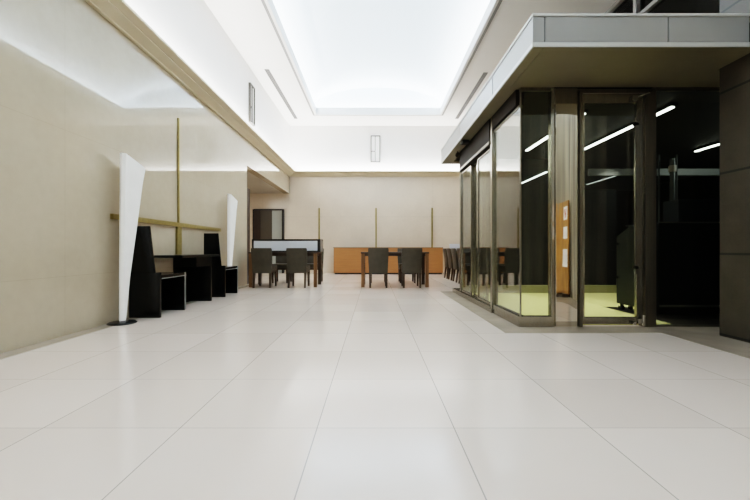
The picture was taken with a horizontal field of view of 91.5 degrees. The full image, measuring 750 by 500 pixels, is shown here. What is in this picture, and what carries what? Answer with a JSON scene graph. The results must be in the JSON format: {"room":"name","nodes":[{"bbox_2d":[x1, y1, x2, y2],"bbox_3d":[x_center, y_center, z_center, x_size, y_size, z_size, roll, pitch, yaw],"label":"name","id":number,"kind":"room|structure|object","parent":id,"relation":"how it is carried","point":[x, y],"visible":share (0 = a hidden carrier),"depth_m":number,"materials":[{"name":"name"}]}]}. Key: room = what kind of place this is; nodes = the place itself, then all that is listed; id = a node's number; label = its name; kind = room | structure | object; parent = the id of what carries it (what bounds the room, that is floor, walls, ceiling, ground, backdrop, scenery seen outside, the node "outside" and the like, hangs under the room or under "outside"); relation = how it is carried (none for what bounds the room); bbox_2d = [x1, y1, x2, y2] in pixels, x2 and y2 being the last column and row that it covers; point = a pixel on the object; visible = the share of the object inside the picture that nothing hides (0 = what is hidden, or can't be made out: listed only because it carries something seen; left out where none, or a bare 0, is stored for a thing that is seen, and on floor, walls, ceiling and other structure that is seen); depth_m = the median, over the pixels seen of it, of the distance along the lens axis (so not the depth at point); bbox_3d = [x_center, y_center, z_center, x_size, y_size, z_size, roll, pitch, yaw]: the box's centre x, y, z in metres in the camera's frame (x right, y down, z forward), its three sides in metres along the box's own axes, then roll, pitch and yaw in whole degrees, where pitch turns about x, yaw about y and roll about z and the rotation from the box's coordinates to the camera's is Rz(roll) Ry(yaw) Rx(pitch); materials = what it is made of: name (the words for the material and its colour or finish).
{"room":"lobby","nodes":[
{"label":"lobby","id":0,"kind":"room"},
{"bbox_2d":[0,0,289,352],"bbox_3d":[-2.994,-1.725,3.200,0.252,5.050,18.400,0,0,0],"label":"wall","id":1,"kind":"structure","parent":0,"point":[77,94],"depth_m":3.80,"materials":[{"name":"paint"}]},
{"bbox_2d":[0,285,248,358],"bbox_3d":[-2.795,0.798,1.125,0.150,0.003,14.250,0,0,0],"label":"trim","id":2,"kind":"structure","parent":1,"relation":"attached to","point":[83,332],"depth_m":3.20,"materials":[{"name":"beige stone"}]},
{"bbox_2d":[110,118,220,253],"bbox_3d":[-2.852,-0.925,5.365,0.034,1.990,2.790,0,0,0],"label":"cross","id":3,"kind":"object","parent":1,"relation":"attached to","point":[178,225],"visible":1,"depth_m":5.33,"materials":[{"name":"metal"}]},
{"bbox_2d":[85,0,294,176],"bbox_3d":[-2.752,-2.547,3.200,0.237,0.155,18.400,0,0,0],"label":"trim","id":4,"kind":"structure","parent":1,"relation":"attached to","point":[118,13],"depth_m":5.00,"materials":[{"name":"paint"}]},
{"bbox_2d":[247,188,249,283],"bbox_3d":[-2.975,-0.310,8.445,0.090,2.220,0.350,0,0,0],"label":"door","id":5,"kind":"structure","parent":1,"relation":"in","point":[248,190],"depth_m":8.52,"materials":[{"name":"brown wood"}]},
{"bbox_2d":[248,82,254,125],"bbox_3d":[-2.843,-3.370,8.500,0.050,0.900,0.320,0,0,0],"label":"wall light","id":6,"kind":"object","parent":1,"relation":"attached to","point":[251,90],"visible":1,"depth_m":8.48,"materials":[{"name":"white glass"}]},
{"bbox_2d":[247,171,283,193],"bbox_3d":[-4.535,-1.950,10.000,2.930,0.100,4.800,0,0,0],"label":"ceiling","id":7,"kind":"structure","parent":0,"point":[256,185],"depth_m":11.01,"materials":[{"name":"beige paint"}]},
{"bbox_2d":[250,126,459,272],"bbox_3d":[1.000,-1.700,12.499,14.000,5.000,0.202,0,0,0],"label":"wall","id":8,"kind":"structure","parent":0,"point":[347,205],"depth_m":12.40,"materials":[{"name":"paint"}]},
{"bbox_2d":[253,209,283,272],"bbox_3d":[-3.570,-0.285,12.335,1.060,2.170,0.110,0,0,0],"label":"door","id":9,"kind":"structure","parent":8,"relation":"in","point":[267,223],"depth_m":12.35,"materials":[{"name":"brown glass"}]},
{"bbox_2d":[318,208,319,238],"bbox_3d":[-1.860,-0.305,12.385,0.048,2.210,0.030,0,0,0],"label":"bar","id":10,"kind":"object","parent":8,"relation":"attached to","point":[318,208],"visible":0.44,"depth_m":12.37,"materials":[{"name":"metal"}]},
{"bbox_2d":[290,171,459,176],"bbox_3d":[0.640,-2.547,12.281,7.020,0.155,0.237,0,0,0],"label":"trim","id":11,"kind":"structure","parent":8,"relation":"attached to","point":[296,173],"depth_m":12.28,"materials":[{"name":"paint"}]},
{"bbox_2d":[371,135,379,161],"bbox_3d":[0.050,-3.410,12.373,0.320,0.900,0.050,0,0,0],"label":"wall light","id":12,"kind":"object","parent":8,"relation":"attached to","point":[375,139],"visible":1,"depth_m":12.38,"materials":[{"name":"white glass"}]},
{"bbox_2d":[375,208,376,246],"bbox_3d":[0.070,-0.305,12.385,0.048,2.210,0.030,0,0,0],"label":"bar","id":13,"kind":"object","parent":8,"relation":"attached to","point":[375,208],"visible":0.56,"depth_m":12.37,"materials":[{"name":"metal"}]},
{"bbox_2d":[431,208,432,246],"bbox_3d":[1.970,-0.305,12.385,0.048,2.210,0.030,0,0,0],"label":"bar","id":14,"kind":"object","parent":8,"relation":"attached to","point":[431,208],"visible":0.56,"depth_m":12.37,"materials":[{"name":"metal"}]},
{"bbox_2d":[0,273,749,499],"bbox_3d":[1.000,0.855,3.200,14.000,0.130,19.000,0,0,0],"label":"floor","id":15,"kind":"structure","parent":0,"point":[338,388],"depth_m":1.85,"materials":[{"name":"beige tile"}]},
{"bbox_2d":[106,153,145,325],"bbox_3d":[-2.725,-0.122,4.065,0.280,1.845,0.510,0,0,0],"label":"floor lamp","id":16,"kind":"object","parent":15,"relation":"on","point":[132,173],"visible":1,"depth_m":3.98,"materials":[{"name":"white fabric"}]},
{"bbox_2d":[129,226,185,317],"bbox_3d":[-2.678,0.265,4.535,0.365,1.070,0.650,0,0,0],"label":"chair","id":17,"kind":"object","parent":15,"relation":"on","point":[151,292],"visible":0.88,"depth_m":4.26,"materials":[{"name":"paint"}]},
{"bbox_2d":[154,254,218,301],"bbox_3d":[-2.675,0.438,5.310,0.370,0.725,1.140,0,0,0],"label":"table","id":18,"kind":"object","parent":15,"relation":"on","point":[197,267],"visible":0.94,"depth_m":5.63,"materials":[{"name":"paint"}]},
{"bbox_2d":[204,233,237,296],"bbox_3d":[-2.678,0.265,6.395,0.365,1.070,0.650,0,0,0],"label":"chair","id":19,"kind":"object","parent":15,"relation":"on","point":[224,278],"visible":0.8,"depth_m":6.12,"materials":[{"name":"paint"}]},
{"bbox_2d":[227,194,237,265],"bbox_3d":[-2.725,-0.122,6.965,0.280,1.845,0.510,0,0,0],"label":"floor lamp","id":20,"kind":"object","parent":15,"relation":"on","point":[231,201],"visible":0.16,"depth_m":6.87,"materials":[{"name":"white fabric"}]},
{"bbox_2d":[251,248,276,287],"bbox_3d":[-2.335,0.385,7.797,0.426,0.830,0.546,0,0,0],"label":"dining chair","id":21,"kind":"object","parent":15,"relation":"on","point":[261,258],"visible":1,"depth_m":7.58,"materials":[{"name":"grey fabric"}]},
{"bbox_2d":[272,256,291,282],"bbox_3d":[-2.240,0.385,8.923,0.426,0.830,0.546,0,0,0],"label":"dining chair","id":22,"kind":"object","parent":15,"relation":"on","point":[281,261],"visible":0.34,"depth_m":9.00,"materials":[{"name":"grey fabric"}]},
{"bbox_2d":[248,252,321,286],"bbox_3d":[-1.930,0.427,8.070,1.460,0.745,0.700,0,0,0],"label":"dining table","id":23,"kind":"object","parent":15,"relation":"on","point":[315,254],"visible":0.66,"depth_m":7.73,"materials":[{"name":"brown wood"}]},
{"bbox_2d":[252,239,322,251],"bbox_3d":[-1.945,-0.087,8.260,1.550,0.285,0.260,0,0,0],"label":"screen","id":24,"kind":"object","parent":23,"relation":"on","point":[277,245],"visible":0.86,"depth_m":8.14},
{"bbox_2d":[286,248,309,287],"bbox_3d":[-1.605,0.385,7.797,0.426,0.830,0.546,0,0,0],"label":"dining chair","id":25,"kind":"object","parent":15,"relation":"on","point":[296,257],"visible":0.98,"depth_m":7.58,"materials":[{"name":"grey fabric"}]},
{"bbox_2d":[307,248,323,281],"bbox_3d":[-1.470,0.385,8.923,0.426,0.830,0.546,0,0,0],"label":"dining chair","id":26,"kind":"object","parent":15,"relation":"on","point":[310,259],"visible":0.35,"depth_m":9.09,"materials":[{"name":"grey fabric"}]},
{"bbox_2d":[368,248,388,287],"bbox_3d":[0.090,0.385,7.797,0.426,0.830,0.546,0,0,0],"label":"dining chair","id":27,"kind":"object","parent":15,"relation":"on","point":[377,257],"visible":0.99,"depth_m":7.57,"materials":[{"name":"grey fabric"}]},
{"bbox_2d":[333,247,442,273],"bbox_3d":[0.460,0.365,12.052,3.540,0.870,0.624,0,0,0],"label":"sideboard","id":28,"kind":"object","parent":15,"relation":"on","point":[347,260],"visible":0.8,"depth_m":11.74,"materials":[{"name":"orange wood"}]},
{"bbox_2d":[361,252,428,286],"bbox_3d":[0.445,0.427,8.070,1.450,0.745,0.700,0,0,0],"label":"dining table","id":29,"kind":"object","parent":15,"relation":"on","point":[425,255],"visible":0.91,"depth_m":7.73,"materials":[{"name":"brown wood"}]},
{"bbox_2d":[397,248,415,282],"bbox_3d":[0.800,0.385,8.923,0.426,0.830,0.546,0,0,0],"label":"dining chair","id":30,"kind":"object","parent":15,"relation":"on","point":[398,249],"visible":0.43,"depth_m":9.08,"materials":[{"name":"grey fabric"}]},
{"bbox_2d":[401,248,422,287],"bbox_3d":[0.790,0.385,7.797,0.426,0.830,0.546,0,0,0],"label":"dining chair","id":31,"kind":"object","parent":15,"relation":"on","point":[411,257],"visible":0.98,"depth_m":7.58,"materials":[{"name":"grey fabric"}]},
{"bbox_2d":[443,248,448,278],"bbox_3d":[2.197,0.385,10.150,0.546,0.830,0.426,0,0,0],"label":"dining chair","id":32,"kind":"object","parent":15,"relation":"on","point":[444,249],"visible":0.59,"depth_m":10.01,"materials":[{"name":"grey leather"}]},
{"bbox_2d":[446,248,453,280],"bbox_3d":[2.197,0.385,9.600,0.546,0.830,0.426,0,0,0],"label":"dining chair","id":33,"kind":"object","parent":15,"relation":"on","point":[449,253],"visible":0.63,"depth_m":9.45,"materials":[{"name":"grey leather"}]},
{"bbox_2d":[451,248,458,282],"bbox_3d":[2.197,0.385,9.020,0.546,0.830,0.426,0,0,0],"label":"dining chair","id":34,"kind":"object","parent":15,"relation":"on","point":[453,250],"visible":0.63,"depth_m":8.87,"materials":[{"name":"grey fabric"}]},
{"bbox_2d":[456,248,459,283],"bbox_3d":[2.197,0.385,8.400,0.546,0.830,0.426,0,0,0],"label":"dining chair","id":35,"kind":"object","parent":15,"relation":"on","point":[457,249],"visible":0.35,"depth_m":8.45,"materials":[{"name":"grey fabric"}]},
{"bbox_2d":[460,172,464,291],"bbox_3d":[1.525,-0.435,6.315,0.090,2.470,0.090,0,0,0],"label":"steel post","id":36,"kind":"object","parent":15,"relation":"on","point":[460,172],"visible":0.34,"depth_m":6.28,"materials":[{"name":"grey metal"}]},
{"bbox_2d":[489,117,497,312],"bbox_3d":[1.520,-0.435,4.620,0.100,2.470,0.090,0,0,0],"label":"steel post","id":37,"kind":"object","parent":15,"relation":"on","point":[493,135],"visible":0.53,"depth_m":4.59,"materials":[{"name":"grey metal"}]},
{"bbox_2d":[548,88,577,326],"bbox_3d":[1.968,-0.434,3.841,0.275,2.468,0.158,0,0,0],"label":"column","id":38,"kind":"structure","parent":15,"relation":"on","point":[562,102],"depth_m":3.77,"materials":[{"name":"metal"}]},
{"bbox_2d":[440,291,749,358],"bbox_3d":[2.580,0.798,0.565,2.640,0.003,13.130,0,0,0],"label":"trim","id":39,"kind":"structure","parent":15,"relation":"on","point":[706,336],"depth_m":3.59,"materials":[{"name":"beige stone"}]},
{"bbox_2d":[616,227,633,312],"bbox_3d":[3.315,0.260,4.680,0.210,1.080,0.360,0,0,0],"label":"base cabinet","id":40,"kind":"object","parent":15,"relation":"on","point":[625,240],"visible":0.54,"depth_m":4.69,"materials":[{"name":"black metal"}]},
{"bbox_2d":[658,155,677,221],"bbox_3d":[4.670,-0.355,5.731,0.304,2.290,0.162,0,0,0],"label":"steel post","id":41,"kind":"object","parent":15,"relation":"on","point":[672,168],"visible":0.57,"depth_m":5.70,"materials":[{"name":"black metal"}]},
{"bbox_2d":[625,222,719,313],"bbox_3d":[4.300,0.227,4.713,1.700,1.126,0.594,0,0,0],"label":"cabinet","id":42,"kind":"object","parent":15,"relation":"on","point":[687,253],"depth_m":4.44,"materials":[{"name":"black rubber"}]},
{"bbox_3d":[2.525,0.428,9.250,0.850,0.745,2.700,0,0,0],"label":"side table","id":43,"kind":"object","parent":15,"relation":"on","visible":0},
{"bbox_2d":[449,244,459,250],"bbox_3d":[2.458,-0.052,10.300,0.655,0.215,0.040,0,0,0],"label":"screen","id":44,"kind":"object","parent":43,"relation":"on","point":[456,246],"visible":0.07,"depth_m":10.29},
{"bbox_2d":[204,0,615,125],"bbox_3d":[0.650,-4.230,3.300,7.500,0.060,18.600,0,0,0],"label":"ceiling","id":45,"kind":"structure","parent":0,"point":[247,23],"depth_m":7.70,"materials":[{"name":"white paint"}]},
{"bbox_2d":[264,69,297,118],"bbox_3d":[-2.500,-4.192,10.100,0.110,0.012,3.200,0,0,0],"label":"ceiling vent","id":46,"kind":"object","parent":45,"relation":"in","point":[267,71],"visible":1,"depth_m":9.75,"materials":[{"name":"grey metal"}]},
{"bbox_2d":[273,0,489,106],"bbox_3d":[0.130,-4.700,3.400,4.400,0.880,16.360,0,0,0],"label":"skylight","id":47,"kind":"object","parent":45,"relation":"in","point":[348,53],"visible":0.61,"depth_m":8.94,"materials":[{"name":"white glass"}]},
{"bbox_2d":[261,0,502,115],"bbox_3d":[0.130,-4.287,3.400,3.940,0.225,15.900,0,0,0],"label":"trim","id":48,"kind":"structure","parent":45,"relation":"attached to","point":[492,4],"depth_m":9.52,"materials":[{"name":"paint"}]},
{"bbox_2d":[455,72,487,118],"bbox_3d":[2.650,-4.192,10.175,0.110,0.012,3.050,0,0,0],"label":"ceiling vent","id":49,"kind":"object","parent":45,"relation":"in","point":[484,74],"visible":1,"depth_m":9.81,"materials":[{"name":"grey metal"}]},
{"bbox_2d":[475,293,669,324],"bbox_3d":[2.990,0.793,5.240,2.820,0.011,2.760,0,0,0],"label":"floor","id":50,"kind":"structure","parent":0,"point":[596,304],"depth_m":5.23,"materials":[{"name":"carpet"}]},
{"bbox_2d":[459,87,719,190],"bbox_3d":[4.560,-1.690,7.200,5.880,0.040,6.800,0,0,0],"label":"ceiling","id":51,"kind":"structure","parent":0,"point":[694,123],"depth_m":5.25,"materials":[{"name":"black paint"}]},
{"bbox_2d":[522,142,547,183],"bbox_3d":[2.660,-1.429,6.100,0.040,0.482,1.000,0,0,0],"label":"pendant light","id":52,"kind":"object","parent":51,"relation":"hanging from","point":[546,170],"visible":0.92,"depth_m":5.97,"materials":[{"name":"white plastic"}]},
{"bbox_2d":[524,110,587,150],"bbox_3d":[2.520,-1.645,5.200,0.072,0.045,1.700,0,0,0],"label":"strip light","id":53,"kind":"object","parent":51,"relation":"attached to","point":[543,138],"visible":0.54,"depth_m":5.58,"materials":[{"name":"white plastic"}]},
{"bbox_2d":[585,176,614,184],"bbox_3d":[5.350,-1.645,8.450,0.052,0.045,1.500,0,0,0],"label":"strip light","id":54,"kind":"object","parent":51,"relation":"attached to","point":[607,177],"visible":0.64,"depth_m":8.65,"materials":[{"name":"white plastic"}]},
{"bbox_2d":[585,122,633,149],"bbox_3d":[3.367,-1.645,5.294,0.148,0.045,1.259,0,0,0],"label":"strip light","id":55,"kind":"object","parent":51,"relation":"attached to","point":[629,126],"depth_m":5.24,"materials":[{"name":"white plastic"}]},
{"bbox_2d":[656,103,677,115],"bbox_3d":[3.369,-1.645,4.239,0.145,0.045,0.363,0,0,0],"label":"strip light","id":56,"kind":"object","parent":51,"relation":"attached to","point":[668,107],"depth_m":4.24,"materials":[{"name":"white plastic"}]},
{"bbox_2d":[692,141,719,151],"bbox_3d":[5.350,-1.645,5.850,0.072,0.045,0.500,0,0,0],"label":"strip light","id":57,"kind":"object","parent":51,"relation":"attached to","point":[718,142],"visible":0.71,"depth_m":5.83,"materials":[{"name":"white plastic"}]},
{"bbox_2d":[465,159,719,284],"bbox_3d":[4.555,-0.500,6.800,5.890,2.600,7.600,0,0,0],"label":"wall","id":58,"kind":"structure","parent":0,"point":[607,212],"depth_m":6.75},
{"bbox_2d":[452,288,551,326],"bbox_3d":[2.388,0.745,5.310,1.825,0.110,3.120,0,0,0],"label":"trim","id":59,"kind":"structure","parent":58,"relation":"attached to","point":[513,317],"depth_m":3.93,"materials":[{"name":"metal"}]},
{"bbox_2d":[483,184,528,283],"bbox_3d":[2.425,-0.280,6.724,0.850,1.840,0.048,0,0,0],"label":"wall panel","id":60,"kind":"object","parent":58,"relation":"attached to","point":[508,194],"visible":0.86,"depth_m":6.70,"materials":[{"name":"glass"}]},
{"bbox_2d":[494,105,519,315],"bbox_3d":[1.522,-0.405,4.183,0.035,2.190,0.794,0,0,0],"label":"window","id":61,"kind":"structure","parent":58,"relation":"in","point":[517,109],"depth_m":4.15,"materials":[{"name":"clear glass"}]},
{"bbox_2d":[519,87,551,315],"bbox_3d":[1.670,-0.490,3.780,0.320,2.360,0.040,0,0,0],"label":"window","id":62,"kind":"structure","parent":58,"relation":"in","point":[522,89],"depth_m":3.77,"materials":[{"name":"grey metal"}]},
{"bbox_2d":[465,285,616,292],"bbox_3d":[3.030,0.725,6.647,2.840,0.150,0.055,0,0,0],"label":"baseboard","id":63,"kind":"structure","parent":58,"relation":"attached to","point":[501,288],"depth_m":6.62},
{"bbox_2d":[441,13,749,163],"bbox_3d":[2.728,-1.808,5.203,2.844,0.276,4.394,0,0,0],"label":"entrance canopy","id":64,"kind":"object","parent":58,"relation":"attached to","point":[551,49],"visible":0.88,"depth_m":3.14,"materials":[{"name":"metal"}]},
{"bbox_2d":[461,140,468,144],"bbox_3d":[1.393,-1.645,5.600,0.114,0.050,0.120,0,0,0],"label":"ceiling sensor","id":65,"kind":"object","parent":64,"relation":"attached to","point":[463,142],"visible":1,"depth_m":5.54,"materials":[{"name":"black plastic"}]},
{"bbox_2d":[459,90,523,171],"bbox_3d":[1.537,-1.499,5.040,0.146,0.338,2.460,0,0,0],"label":"operator","id":66,"kind":"object","parent":64,"relation":"attached to","point":[479,144],"visible":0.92,"depth_m":4.81,"materials":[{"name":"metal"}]},
{"bbox_2d":[461,164,472,295],"bbox_3d":[1.516,-0.298,5.965,0.028,2.044,0.610,0,0,0],"label":"door","id":67,"kind":"structure","parent":66,"relation":"attached to","point":[470,167],"depth_m":5.68,"materials":[{"name":"clear glass"}]},
{"bbox_2d":[473,153,488,300],"bbox_3d":[1.551,-0.298,5.320,0.028,2.044,0.680,0,0,0],"label":"door","id":68,"kind":"structure","parent":66,"relation":"attached to","point":[487,155],"depth_m":4.99,"materials":[{"name":"clear glass"}]},
{"bbox_2d":[477,148,489,304],"bbox_3d":[1.516,-0.298,4.980,0.028,2.044,0.640,0,0,0],"label":"door","id":69,"kind":"structure","parent":66,"relation":"attached to","point":[488,150],"depth_m":5.27,"materials":[{"name":"clear glass"}]},
{"bbox_2d":[578,89,652,326],"bbox_3d":[2.493,-0.434,3.780,0.755,2.468,0.140,0,0,0],"label":"door","id":70,"kind":"structure","parent":64,"relation":"attached to","point":[642,99],"depth_m":3.75,"materials":[{"name":"metal"}]},
{"bbox_2d":[588,169,719,175],"bbox_3d":[5.375,-1.275,6.030,3.650,0.110,0.060,0,0,0],"label":"rail","id":71,"kind":"object","parent":58,"relation":"attached to","point":[591,172],"visible":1,"depth_m":6.00,"materials":[{"name":"grey metal"}]},
{"bbox_2d":[650,87,719,326],"bbox_3d":[3.386,-0.434,3.777,1.028,2.468,0.045,0,0,0],"label":"window","id":72,"kind":"structure","parent":58,"relation":"in","point":[654,89],"depth_m":3.75,"materials":[{"name":"grey metal"}]},
{"bbox_2d":[720,0,749,342],"bbox_3d":[3.425,-1.700,2.965,0.450,5.000,0.830,0,0,0],"label":"wall","id":73,"kind":"structure","parent":0,"point":[735,76],"depth_m":3.24,"materials":[{"name":"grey stone"}]},
{"bbox_3d":[3.825,-1.700,9.800,1.050,5.000,5.200,0,0,0],"label":"wall","id":74,"kind":"structure","parent":0,"visible":0},
{"bbox_2d":[605,0,719,12],"bbox_3d":[4.125,-3.060,5.400,0.090,2.280,4.040,0,0,0],"label":"window","id":75,"kind":"structure","parent":74,"relation":"in","point":[620,6],"depth_m":5.20,"materials":[{"name":"clear glass"}]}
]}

